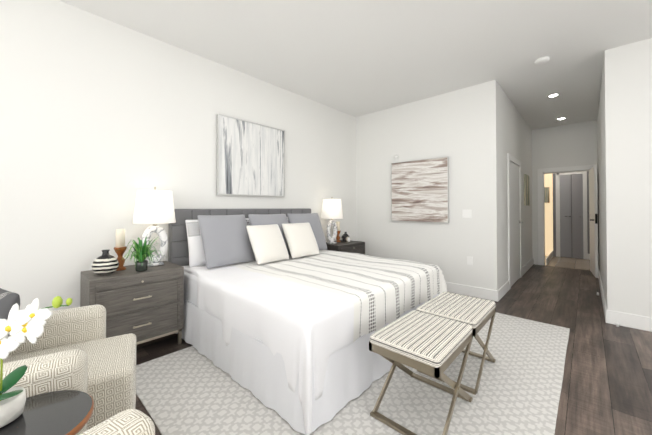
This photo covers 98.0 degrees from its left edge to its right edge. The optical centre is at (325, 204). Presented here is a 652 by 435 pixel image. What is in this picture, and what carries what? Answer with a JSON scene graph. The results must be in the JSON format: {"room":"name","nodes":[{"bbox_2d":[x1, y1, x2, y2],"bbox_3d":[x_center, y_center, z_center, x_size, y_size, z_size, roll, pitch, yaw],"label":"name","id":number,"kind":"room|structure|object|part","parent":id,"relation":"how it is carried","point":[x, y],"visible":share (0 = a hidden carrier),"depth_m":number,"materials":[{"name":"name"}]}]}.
{"room":"bedroom","nodes":[
{"label":"bedroom","id":0,"kind":"room"},
{"bbox_2d":[0,0,355,310],"bbox_3d":[-1.778,-0.201,2.828,0.120,2.920,7.020,-1,-1,43],"label":"wall","id":1,"kind":"structure","parent":0,"point":[103,121],"depth_m":2.55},
{"bbox_2d":[216,114,284,196],"bbox_3d":[-0.925,-0.577,3.634,0.039,0.934,0.979,-1,-1,43],"label":"framed picture","id":2,"kind":"object","parent":1,"relation":"attached to","point":[250,158],"visible":1,"depth_m":3.57,"materials":[{"name":"white paint"}]},
{"bbox_2d":[59,0,651,129],"bbox_3d":[2.254,-1.724,2.584,6.564,0.120,12.100,-1,-1,43],"label":"ceiling","id":3,"kind":"structure","parent":0,"point":[356,58],"depth_m":2.90,"materials":[{"name":"white paint"}]},
{"bbox_2d":[535,56,549,64],"bbox_3d":[2.466,-1.634,3.231,0.140,0.042,0.140,-1,-1,43],"label":"smoke detector","id":4,"kind":"object","parent":3,"relation":"attached to","point":[542,60],"visible":1,"depth_m":3.20,"materials":[{"name":"white plastic"}]},
{"bbox_2d":[547,93,559,96],"bbox_3d":[3.418,-1.639,4.258,0.150,0.008,0.150,-1,-1,43],"label":"recessed light","id":5,"kind":"object","parent":3,"relation":"in","point":[554,95],"visible":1,"depth_m":4.25,"materials":[{"name":"white"}]},
{"bbox_2d":[135,264,651,434],"bbox_3d":[1.611,1.308,1.852,6.564,0.120,10.200,-1,-1,43],"label":"floor","id":6,"kind":"structure","parent":0,"point":[606,388],"depth_m":2.40,"materials":[{"name":"brown wood"}]},
{"bbox_2d":[0,390,93,434],"bbox_3d":[-0.952,0.963,0.872,0.364,0.550,0.364,-1,-1,43],"label":"side table","id":7,"kind":"object","parent":6,"relation":"on","point":[65,412],"visible":0.9,"depth_m":0.93,"materials":[{"name":"black wood"}]},
{"bbox_2d":[0,296,71,427],"bbox_3d":[-0.971,0.485,0.872,0.264,0.401,0.259,-1,-1,43],"label":"orchid","id":8,"kind":"object","parent":7,"relation":"on","point":[28,322],"visible":1,"depth_m":0.86,"materials":[{"name":"white plant"}]},
{"bbox_2d":[0,288,135,434],"bbox_3d":[-1.418,0.818,1.301,0.900,0.850,0.800,0,-1,-32],"label":"chair","id":9,"kind":"object","parent":6,"relation":"on","point":[74,349],"visible":0.67,"depth_m":1.32,"materials":[{"name":"fabric"}]},
{"bbox_2d":[0,288,19,335],"bbox_3d":[-1.540,0.577,1.273,0.420,0.420,0.120,0,-19,28],"label":"pillow","id":10,"kind":"object","parent":9,"relation":"on","point":[8,299],"depth_m":1.23,"materials":[{"name":"grey fabric"}]},
{"bbox_3d":[-1.303,0.899,0.988,0.720,0.590,0.150,0,-1,-32],"label":"arm","id":11,"kind":"part","parent":9,"relation":"part of"},
{"bbox_3d":[-1.651,0.905,1.537,0.720,0.590,0.150,0,-1,-32],"label":"arm","id":12,"kind":"part","parent":9,"relation":"part of"},
{"bbox_3d":[-1.359,0.985,1.336,0.760,0.425,0.490,0,-1,-32],"label":"seat","id":13,"kind":"part","parent":9,"relation":"part of","materials":[{"name":"fabric"}]},
{"bbox_2d":[80,409,154,434],"bbox_3d":[-0.401,0.873,0.432,0.800,0.720,0.900,0,-1,31],"label":"chair","id":14,"kind":"object","parent":6,"relation":"on","point":[131,422],"visible":1,"depth_m":0.78,"materials":[{"name":"fabric"}]},
{"bbox_2d":[80,261,183,344],"bbox_3d":[-1.665,0.910,2.462,0.484,0.690,0.663,-1,-1,43],"label":"nightstand","id":15,"kind":"object","parent":6,"relation":"on","point":[147,305],"visible":0.75,"depth_m":2.33,"materials":[{"name":"grey wood"}]},
{"bbox_2d":[91,249,118,274],"bbox_3d":[-1.774,0.463,2.280,0.176,0.196,0.176,-1,-1,43],"label":"striped vase","id":16,"kind":"object","parent":15,"relation":"on","point":[105,263],"visible":1,"depth_m":2.23,"materials":[{"name":"white ceramic"}]},
{"bbox_2d":[114,229,126,270],"bbox_3d":[-1.777,0.388,2.447,0.092,0.351,0.092,-1,-1,43],"label":"candle","id":17,"kind":"object","parent":15,"relation":"on","point":[119,240],"visible":0.83,"depth_m":2.42,"materials":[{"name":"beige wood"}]},
{"bbox_3d":[-1.498,0.805,2.310,0.030,0.370,0.130,-1,-1,43],"label":"handle","id":18,"kind":"part","parent":15,"relation":"part of","materials":[{"name":"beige metal"}]},
{"bbox_2d":[121,237,165,271],"bbox_3d":[-1.557,0.419,2.394,0.408,0.287,0.414,-1,-1,43],"label":"grass plant","id":19,"kind":"object","parent":15,"relation":"on","point":[141,253],"visible":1,"depth_m":2.36,"materials":[{"name":"green plant"}]},
{"bbox_2d":[133,187,175,266],"bbox_3d":[-1.597,0.198,2.644,0.344,0.734,0.344,-1,-1,43],"label":"lamp","id":20,"kind":"object","parent":15,"relation":"on","point":[154,207],"visible":0.92,"depth_m":2.55,"materials":[{"name":"white stone"}]},
{"bbox_3d":[-1.597,0.021,2.646,0.344,0.300,0.344,-1,-1,43],"label":"lamp shade","id":21,"kind":"part","parent":20,"relation":"part of","materials":[{"name":"white fabric"}]},
{"bbox_2d":[326,240,364,254],"bbox_3d":[0.265,0.946,4.557,0.484,0.665,0.670,-1,-1,43],"label":"nightstand","id":22,"kind":"object","parent":6,"relation":"on","point":[351,246],"visible":0.23,"depth_m":4.42,"materials":[{"name":"grey wood"}]},
{"bbox_2d":[321,199,342,243],"bbox_3d":[0.094,0.243,4.450,0.344,0.734,0.344,-1,-1,43],"label":"lamp","id":23,"kind":"object","parent":22,"relation":"on","point":[331,209],"visible":1,"depth_m":4.34,"materials":[{"name":"white stone"}]},
{"bbox_3d":[0.094,0.067,4.452,0.344,0.300,0.344,-1,-1,43],"label":"lamp shade","id":24,"kind":"part","parent":23,"relation":"part of","materials":[{"name":"white"}]},
{"bbox_2d":[336,221,340,241],"bbox_3d":[0.197,0.446,4.619,0.087,0.334,0.087,-1,-1,43],"label":"candle","id":25,"kind":"object","parent":22,"relation":"on","point":[338,230],"visible":0.85,"depth_m":4.59,"materials":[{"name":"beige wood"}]},
{"bbox_2d":[341,232,348,240],"bbox_3d":[0.327,0.535,4.729,0.141,0.157,0.141,-1,-1,43],"label":"vase","id":26,"kind":"object","parent":22,"relation":"on","point":[344,235],"visible":0.85,"depth_m":4.69,"materials":[{"name":"black ceramic"}]},
{"bbox_2d":[136,313,569,434],"bbox_3d":[0.464,1.251,2.487,2.433,0.008,3.243,-1,-1,43],"label":"rug","id":27,"kind":"object","parent":6,"relation":"on","point":[191,390],"visible":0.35,"depth_m":1.82,"materials":[{"name":"fabric"}]},
{"bbox_2d":[168,208,446,434],"bbox_3d":[-0.179,0.647,2.916,2.082,1.204,2.002,-1,-1,43],"label":"bed","id":28,"kind":"object","parent":27,"relation":"on","point":[287,314],"visible":0.98,"depth_m":2.14,"materials":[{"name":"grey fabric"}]},
{"bbox_3d":[-0.172,0.808,2.908,1.930,0.305,1.890,-1,-1,43],"label":"mattress","id":29,"kind":"part","parent":28,"relation":"part of","materials":[{"name":"white fabric"}]},
{"bbox_3d":[-0.919,0.655,3.598,0.068,1.204,1.980,-1,-1,43],"label":"headboard","id":30,"kind":"part","parent":28,"relation":"part of","materials":[{"name":"grey fabric"}]},
{"bbox_2d":[369,310,472,434],"bbox_3d":[0.593,0.999,1.729,0.420,0.474,0.575,-1,-1,43],"label":"folding stool","id":31,"kind":"object","parent":27,"relation":"on","point":[431,345],"visible":1,"depth_m":1.62,"materials":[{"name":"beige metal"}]},
{"bbox_3d":[0.593,0.791,1.731,0.410,0.057,0.575,-1,-1,43],"label":"seat","id":32,"kind":"part","parent":31,"relation":"part of","materials":[{"name":"beige fabric"}]},
{"bbox_2d":[416,292,495,394],"bbox_3d":[1.010,1.004,2.181,0.420,0.474,0.575,-1,-1,43],"label":"bench","id":33,"kind":"object","parent":27,"relation":"on","point":[476,314],"visible":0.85,"depth_m":2.08,"materials":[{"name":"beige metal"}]},
{"bbox_3d":[1.010,0.796,2.183,0.410,0.057,0.575,-1,-1,43],"label":"seat","id":34,"kind":"part","parent":33,"relation":"part of","materials":[{"name":"beige fabric"}]},
{"bbox_2d":[356,38,651,316],"bbox_3d":[2.871,-0.196,3.237,6.164,2.920,0.120,-1,-1,43],"label":"wall","id":35,"kind":"structure","parent":0,"point":[459,128],"depth_m":3.87,"materials":[{"name":"white paint"}]},
{"bbox_2d":[391,156,448,222],"bbox_3d":[1.442,-0.210,4.439,0.927,0.967,0.039,-1,-1,43],"label":"picture","id":36,"kind":"object","parent":35,"relation":"attached to","point":[419,190],"visible":0.98,"depth_m":4.39,"materials":[{"name":"beige paint"}]},
{"bbox_2d":[462,210,471,217],"bbox_3d":[1.976,0.130,3.970,0.120,0.115,0.007,-1,-1,43],"label":"switch plate","id":37,"kind":"object","parent":35,"relation":"attached to","point":[466,213],"visible":1,"depth_m":3.97,"materials":[{"name":"white plastic"}]},
{"bbox_2d":[467,256,472,264],"bbox_3d":[2.001,0.784,3.939,0.070,0.115,0.007,-1,-1,43],"label":"outlet","id":38,"kind":"object","parent":35,"relation":"attached to","point":[469,260],"visible":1,"depth_m":3.94,"materials":[{"name":"white plastic"}]},
{"bbox_2d":[446,282,499,301],"bbox_3d":[1.422,1.208,4.466,2.258,0.140,0.020,-1,-1,43],"label":"baseboard","id":39,"kind":"structure","parent":35,"relation":"attached to","point":[483,293],"depth_m":3.89,"materials":[{"name":"white wood"}]},
{"bbox_2d":[606,308,651,331],"bbox_3d":[4.045,1.181,2.050,2.850,0.140,0.020,-1,-1,43],"label":"baseboard","id":40,"kind":"structure","parent":35,"relation":"attached to","point":[640,322],"depth_m":2.89,"materials":[{"name":"white wood"}]},
{"bbox_2d":[498,84,532,288],"bbox_3d":[3.359,-0.176,5.030,0.120,2.920,3.180,-1,-1,43],"label":"wall","id":41,"kind":"structure","parent":0,"point":[514,135],"depth_m":4.41,"materials":[{"name":"white paint"}]},
{"bbox_2d":[498,281,508,298],"bbox_3d":[2.495,1.202,3.976,0.016,0.140,0.680,-1,-1,43],"label":"baseboard","id":42,"kind":"structure","parent":41,"relation":"attached to","point":[504,289],"depth_m":3.97,"materials":[{"name":"white wood"}]},
{"bbox_2d":[507,153,521,289],"bbox_3d":[3.093,0.260,4.631,0.022,2.040,1.080,-1,-1,43],"label":"door frame","id":43,"kind":"structure","parent":41,"relation":"attached to","point":[509,157],"depth_m":4.27,"materials":[{"name":"white wood"}]},
{"bbox_2d":[510,161,522,285],"bbox_3d":[3.110,0.300,4.616,0.065,1.935,0.894,-1,-1,43],"label":"hall door","id":44,"kind":"structure","parent":41,"relation":"in","point":[515,221],"depth_m":4.63,"materials":[{"name":"white wood"}]},
{"bbox_2d":[524,174,529,205],"bbox_3d":[3.910,-0.276,5.517,0.028,0.590,0.480,-1,-1,43],"label":"framed picture","id":45,"kind":"object","parent":41,"relation":"attached to","point":[526,192],"visible":1,"depth_m":5.41},
{"bbox_2d":[522,258,533,275],"bbox_3d":[3.972,1.220,5.579,0.016,0.140,1.520,-1,-1,43],"label":"baseboard","id":46,"kind":"structure","parent":41,"relation":"attached to","point":[526,267],"depth_m":5.51,"materials":[{"name":"white wood"}]},
{"bbox_2d":[532,120,596,264],"bbox_3d":[4.899,-0.167,5.855,1.268,2.920,0.120,-1,-1,43],"label":"wall","id":47,"kind":"structure","parent":0,"point":[568,145],"depth_m":5.86,"materials":[{"name":"white paint"}]},
{"bbox_2d":[546,251,552,264],"bbox_3d":[5.232,1.232,6.620,0.016,0.140,1.480,-1,-1,43],"label":"baseboard","id":48,"kind":"structure","parent":47,"relation":"attached to","point":[550,255],"depth_m":6.46,"materials":[{"name":"white wood"}]},
{"bbox_2d":[537,164,597,264],"bbox_3d":[4.928,0.263,5.809,0.930,2.060,0.142,-1,-1,43],"label":"door frame","id":49,"kind":"structure","parent":47,"relation":"attached to","point":[559,171],"depth_m":6.06,"materials":[{"name":"white wood"}]},
{"bbox_2d":[544,171,589,258],"bbox_3d":[5.883,-0.153,7.124,3.200,2.920,0.120,-1,-1,43],"label":"wall","id":50,"kind":"structure","parent":0,"point":[548,180],"depth_m":7.17,"materials":[{"name":"beige paint"}]},
{"bbox_2d":[544,187,549,202],"bbox_3d":[5.611,-0.241,7.272,0.200,0.400,0.028,-1,-1,43],"label":"picture","id":51,"kind":"object","parent":50,"relation":"attached to","point":[546,194],"visible":0.64,"depth_m":7.22},
{"bbox_2d":[560,174,570,256],"bbox_3d":[5.912,0.280,6.995,0.210,2.028,0.016,-1,-1,43],"label":"door","id":52,"kind":"structure","parent":50,"relation":"in","point":[565,253],"depth_m":6.99,"materials":[{"name":"grey wood"}]},
{"bbox_2d":[562,179,580,250],"bbox_3d":[5.891,0.264,6.813,0.345,1.760,0.280,-1,-1,43],"label":"door","id":53,"kind":"structure","parent":50,"relation":"in","point":[565,219],"depth_m":6.98,"materials":[{"name":"grey wood"}]},
{"bbox_2d":[572,174,582,258],"bbox_3d":[6.036,0.278,6.800,0.210,2.028,0.016,0,-1,18],"label":"door leaf","id":54,"kind":"structure","parent":50,"relation":"in","point":[577,213],"depth_m":6.79,"materials":[{"name":"grey wood"}]},
{"bbox_2d":[544,256,589,270],"bbox_3d":[5.402,1.361,6.584,3.200,0.120,1.900,-1,-1,43],"label":"floor","id":55,"kind":"structure","parent":0,"point":[571,263],"depth_m":6.22,"materials":[{"name":"beige tile"}]},
{"bbox_2d":[597,60,606,304],"bbox_3d":[4.204,-0.185,4.252,0.120,2.920,3.180,-1,-1,43],"label":"wall","id":56,"kind":"structure","parent":0,"point":[601,180],"depth_m":3.83,"materials":[{"name":"white paint"}]},
{"bbox_2d":[589,166,597,277],"bbox_3d":[4.901,0.300,5.229,0.090,1.948,0.746,0,-1,38],"label":"open door","id":57,"kind":"structure","parent":56,"relation":"in","point":[593,207],"depth_m":5.03,"materials":[{"name":"white wood"}]},
{"bbox_2d":[598,265,608,322],"bbox_3d":[4.107,1.205,4.233,0.016,0.140,3.316,-1,-1,43],"label":"baseboard","id":58,"kind":"structure","parent":56,"relation":"attached to","point":[606,312],"depth_m":3.40,"materials":[{"name":"white wood"}]}
]}

